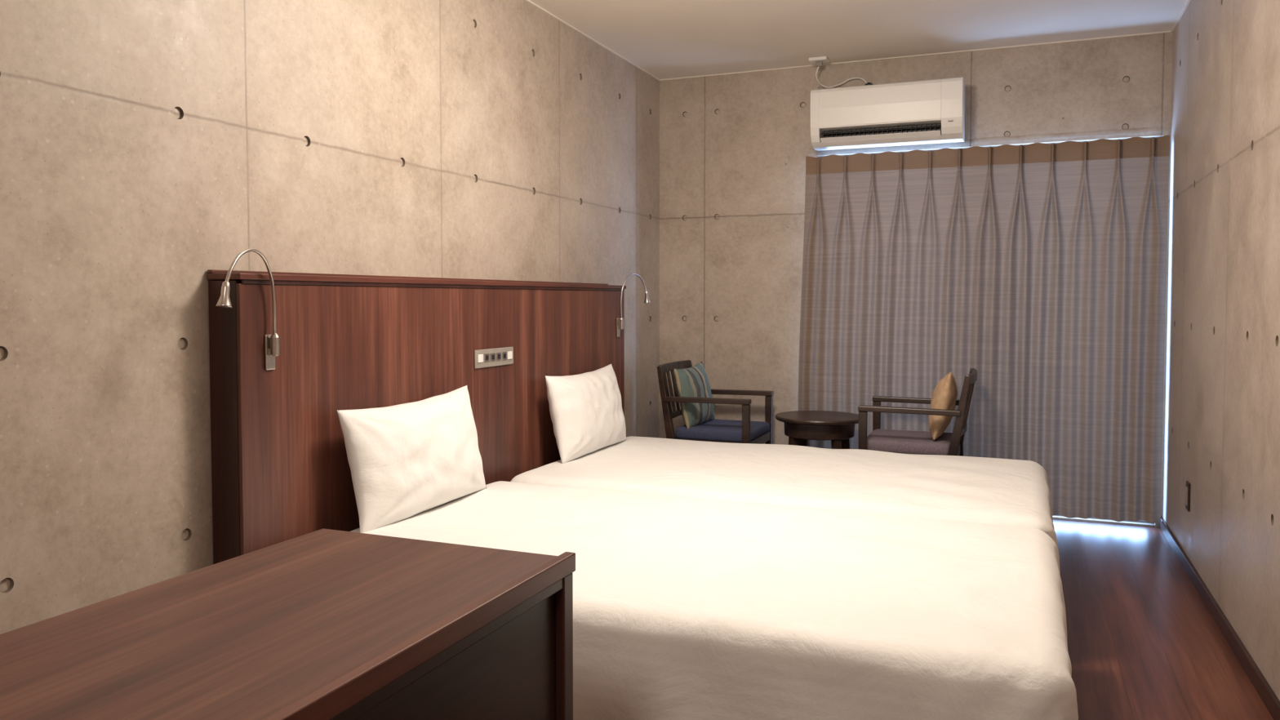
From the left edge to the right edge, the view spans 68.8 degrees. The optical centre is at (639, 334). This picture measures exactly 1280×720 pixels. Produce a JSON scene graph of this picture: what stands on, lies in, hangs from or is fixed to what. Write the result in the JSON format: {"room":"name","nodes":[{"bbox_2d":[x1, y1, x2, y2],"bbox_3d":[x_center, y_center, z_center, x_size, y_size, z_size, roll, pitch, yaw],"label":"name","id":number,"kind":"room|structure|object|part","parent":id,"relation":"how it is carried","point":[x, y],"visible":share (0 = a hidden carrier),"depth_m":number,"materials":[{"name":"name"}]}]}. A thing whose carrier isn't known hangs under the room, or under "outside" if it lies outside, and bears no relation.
{"room":"hotel room","nodes":[
{"label":"hotel room","id":0,"kind":"room"},
{"bbox_2d":[0,0,659,634],"bbox_3d":[-1.501,-0.162,2.000,0.150,2.700,8.470,1,2,22],"label":"wall","id":1,"kind":"structure","parent":0,"point":[146,145],"depth_m":2.56,"materials":[{"name":"concrete"}]},
{"bbox_2d":[206,269,626,564],"bbox_3d":[-0.630,0.398,3.781,0.121,1.245,2.647,1,2,22],"label":"headboard","id":2,"kind":"object","parent":1,"relation":"attached to","point":[281,472],"visible":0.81,"depth_m":2.95,"materials":[{"name":"brown wood"}]},
{"bbox_2d":[215,248,279,370],"bbox_3d":[-1.045,-0.064,2.499,0.039,0.335,0.275,0,2,8],"label":"reading lamp","id":3,"kind":"object","parent":2,"relation":"attached to","point":[272,342],"visible":1,"depth_m":2.60,"materials":[{"name":"silver metal"}]},
{"bbox_3d":[-1.040,0.049,2.624,0.006,0.100,0.036,1,2,22],"label":"plate","id":4,"kind":"part","parent":3,"relation":"part of","materials":[{"name":"silver metal"}]},
{"bbox_3d":[-0.583,-0.191,3.739,0.009,0.012,2.615,1,2,22],"label":"cap moulding","id":5,"kind":"part","parent":2,"relation":"part of","materials":[{"name":"brown wood"}]},
{"bbox_2d":[474,346,513,368],"bbox_3d":[-0.580,0.090,3.740,0.012,0.072,0.292,1,2,22],"label":"switch panel","id":6,"kind":"object","parent":2,"relation":"attached to","point":[487,357],"visible":1,"depth_m":3.72,"materials":[{"name":"grey plastic"}]},
{"bbox_2d":[616,273,650,337],"bbox_3d":[-0.032,-0.158,4.965,0.039,0.335,0.275,2,3,36],"label":"reading lamp","id":7,"kind":"object","parent":2,"relation":"attached to","point":[620,322],"visible":1,"depth_m":4.87,"materials":[{"name":"silver metal"}]},
{"bbox_3d":[-0.114,-0.037,4.880,0.006,0.100,0.036,1,2,22],"label":"plate","id":8,"kind":"part","parent":7,"relation":"part of","materials":[{"name":"silver metal"}]},
{"bbox_2d":[524,0,660,80],"bbox_3d":[-1.427,-1.407,1.921,0.010,0.006,8.170,1,2,22],"label":"trim","id":9,"kind":"structure","parent":1,"relation":"attached to","point":[527,1],"depth_m":4.76,"materials":[{"name":"paint"}]},
{"bbox_2d":[808,56,872,88],"bbox_3d":[1.120,-1.444,5.196,0.331,0.184,0.180,1,2,22],"label":"power cord","id":10,"kind":"object","parent":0,"point":[819,61],"depth_m":5.19,"materials":[{"name":"white plastic"}]},
{"bbox_2d":[529,0,1187,79],"bbox_3d":[-0.161,-1.440,1.401,2.745,0.100,8.170,1,2,22],"label":"ceiling","id":11,"kind":"structure","parent":0,"point":[665,38],"depth_m":4.58,"materials":[{"name":"paint"}]},
{"bbox_2d":[658,32,1173,527],"bbox_3d":[1.417,-0.288,5.297,2.745,2.700,0.150,1,2,22],"label":"wall","id":12,"kind":"structure","parent":0,"point":[734,148],"depth_m":5.47,"materials":[{"name":"concrete"}]},
{"bbox_2d":[810,76,965,151],"bbox_3d":[1.343,-1.188,5.078,0.790,0.315,0.242,1,2,22],"label":"air conditioner","id":13,"kind":"object","parent":12,"relation":"attached to","point":[924,112],"visible":1,"depth_m":4.98,"materials":[{"name":"white plastic"}]},
{"bbox_2d":[821,124,941,137],"bbox_3d":[1.304,-1.094,5.061,0.635,0.041,0.046,1,2,22],"label":"outlet","id":14,"kind":"object","parent":13,"relation":"attached to","point":[926,129],"depth_m":5.02,"materials":[{"name":"black plastic"}]},
{"bbox_2d":[660,31,1170,80],"bbox_3d":[1.387,-1.532,5.175,2.725,0.006,0.010,1,2,22],"label":"trim","id":15,"kind":"structure","parent":12,"relation":"attached to","point":[1163,32],"depth_m":5.09,"materials":[{"name":"paint"}]},
{"bbox_2d":[798,134,1169,523],"bbox_3d":[1.766,-0.030,5.005,1.841,1.936,0.143,1,2,22],"label":"curtain","id":16,"kind":"object","parent":12,"relation":"hanging from","point":[1039,269],"visible":0.86,"depth_m":4.89,"materials":[{"name":"fabric"}]},
{"bbox_2d":[846,139,1121,155],"bbox_3d":[1.862,-1.001,5.098,1.670,0.030,0.070,1,2,22],"label":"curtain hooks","id":17,"kind":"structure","parent":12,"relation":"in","point":[1113,140],"depth_m":5.05,"materials":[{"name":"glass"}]},
{"bbox_2d":[808,126,1168,153],"bbox_3d":[1.810,-1.042,5.022,1.811,0.036,0.006,1,2,22],"label":"rail","id":18,"kind":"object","parent":12,"relation":"attached to","point":[1033,137],"depth_m":4.92,"materials":[{"name":"metal"}]},
{"bbox_2d":[1091,516,1146,522],"bbox_3d":[1.862,0.942,5.172,1.670,0.030,0.070,1,2,22],"label":"sill","id":19,"kind":"structure","parent":12,"relation":"attached to","point":[1142,521],"depth_m":4.84,"materials":[{"name":"metal"}]},
{"bbox_2d":[1053,519,1273,719],"bbox_3d":[-0.161,1.158,1.501,2.745,0.100,8.170,1,2,22],"label":"floor","id":20,"kind":"structure","parent":0,"point":[1144,643],"depth_m":3.22,"materials":[{"name":"brown wood"}]},
{"bbox_2d":[0,528,575,719],"bbox_3d":[-0.523,0.738,1.075,0.489,0.772,1.039,1,2,22],"label":"desk","id":21,"kind":"object","parent":20,"relation":"on","point":[322,624],"visible":1,"depth_m":1.16,"materials":[{"name":"brown wood"}]},
{"bbox_3d":[-0.305,0.370,0.972,0.018,0.029,1.039,1,2,22],"label":"rail","id":22,"kind":"part","parent":21,"relation":"part of","materials":[{"name":"brown wood"}]},
{"bbox_3d":[-0.307,0.394,0.971,0.014,0.018,0.971,1,2,22],"label":"rail","id":23,"kind":"part","parent":21,"relation":"part of","materials":[{"name":"brown wood"}]},
{"bbox_3d":[-0.321,0.740,0.985,0.012,0.675,0.985,1,2,22],"label":"recessed panel","id":24,"kind":"part","parent":21,"relation":"part of","materials":[{"name":"brown wood"}]},
{"bbox_2d":[351,480,1078,719],"bbox_3d":[0.124,0.826,2.713,2.054,0.472,1.306,1,2,22],"label":"bed","id":25,"kind":"object","parent":20,"relation":"on","point":[684,608],"visible":0.72,"depth_m":2.15,"materials":[{"name":"white fabric"}]},
{"bbox_2d":[337,385,486,533],"bbox_3d":[-0.732,0.394,3.106,0.214,0.391,0.721,1,2,28],"label":"pillow","id":26,"kind":"object","parent":25,"relation":"on","point":[406,460],"visible":0.99,"depth_m":2.95,"materials":[{"name":"white fabric"}]},
{"bbox_2d":[657,360,773,444],"bbox_3d":[0.418,0.562,5.215,0.539,0.808,0.524,1,2,22],"label":"armchair","id":27,"kind":"object","parent":20,"relation":"on","point":[691,384],"visible":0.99,"depth_m":5.08,"materials":[{"name":"brown wood"}]},
{"bbox_2d":[673,360,715,429],"bbox_3d":[0.308,0.333,5.219,0.124,0.341,0.380,-13,-1,28],"label":"throw cushion","id":28,"kind":"object","parent":27,"relation":"on","point":[691,382],"depth_m":5.12,"materials":[{"name":"fabric"}]},
{"bbox_2d":[675,418,769,442],"bbox_3d":[0.464,0.532,5.195,0.425,0.068,0.436,1,2,22],"label":"seat cushion","id":29,"kind":"object","parent":27,"relation":"on","point":[707,429],"depth_m":5.05,"materials":[{"name":"blue fabric"}]},
{"bbox_2d":[510,435,1060,573],"bbox_3d":[0.626,0.777,3.916,2.054,0.476,1.294,1,2,22],"label":"bed","id":30,"kind":"object","parent":20,"relation":"on","point":[970,489],"visible":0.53,"depth_m":3.64,"materials":[{"name":"white fabric"}]},
{"bbox_2d":[545,364,626,463],"bbox_3d":[-0.238,0.348,4.302,0.201,0.384,0.707,1,2,26],"label":"pillow","id":31,"kind":"object","parent":30,"relation":"on","point":[586,411],"visible":1,"depth_m":4.13,"materials":[{"name":"white fabric"}]},
{"bbox_2d":[775,410,858,448],"bbox_3d":[0.952,0.702,4.969,0.464,0.547,0.464,1,2,22],"label":"round side table","id":32,"kind":"object","parent":20,"relation":"on","point":[800,426],"visible":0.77,"depth_m":4.82,"materials":[{"name":"brown wood"}]},
{"bbox_2d":[857,368,977,456],"bbox_3d":[1.419,0.580,4.740,0.539,0.808,0.524,1,2,22],"label":"armchair","id":33,"kind":"object","parent":20,"relation":"on","point":[943,402],"visible":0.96,"depth_m":4.57,"materials":[{"name":"brown wood"}]},
{"bbox_2d":[866,429,952,455],"bbox_3d":[1.373,0.549,4.758,0.425,0.068,0.436,1,2,22],"label":"seat cushion","id":34,"kind":"object","parent":33,"relation":"on","point":[904,442],"depth_m":4.60,"materials":[{"name":"fabric"}]},
{"bbox_2d":[928,371,957,439],"bbox_3d":[1.529,0.352,4.718,0.124,0.341,0.380,14,4,18],"label":"throw cushion","id":35,"kind":"object","parent":33,"relation":"on","point":[944,394],"depth_m":4.57,"materials":[{"name":"beige fabric"}]},
{"bbox_2d":[1162,0,1279,700],"bbox_3d":[1.178,-0.120,0.902,0.150,2.700,8.470,1,2,22],"label":"wall","id":36,"kind":"structure","parent":0,"point":[1222,419],"depth_m":3.32,"materials":[{"name":"concrete"}]},
{"bbox_2d":[1170,0,1191,32],"bbox_3d":[1.104,-1.367,0.884,0.010,0.006,8.170,1,2,22],"label":"trim","id":37,"kind":"structure","parent":36,"relation":"attached to","point":[1188,1],"depth_m":4.39,"materials":[{"name":"paint"}]},
{"bbox_2d":[1185,480,1190,511],"bbox_3d":[2.354,0.693,4.014,0.011,0.120,0.070,1,2,22],"label":"wall socket","id":38,"kind":"object","parent":36,"relation":"attached to","point":[1188,484],"visible":1,"depth_m":3.99,"materials":[{"name":"brown plastic"}]},
{"bbox_2d":[1159,516,1279,719],"bbox_3d":[1.102,1.099,0.980,0.014,0.058,8.170,1,2,22],"label":"baseboard","id":39,"kind":"structure","parent":36,"relation":"attached to","point":[1260,684],"depth_m":3.17,"materials":[{"name":"brown wood"}]}
]}

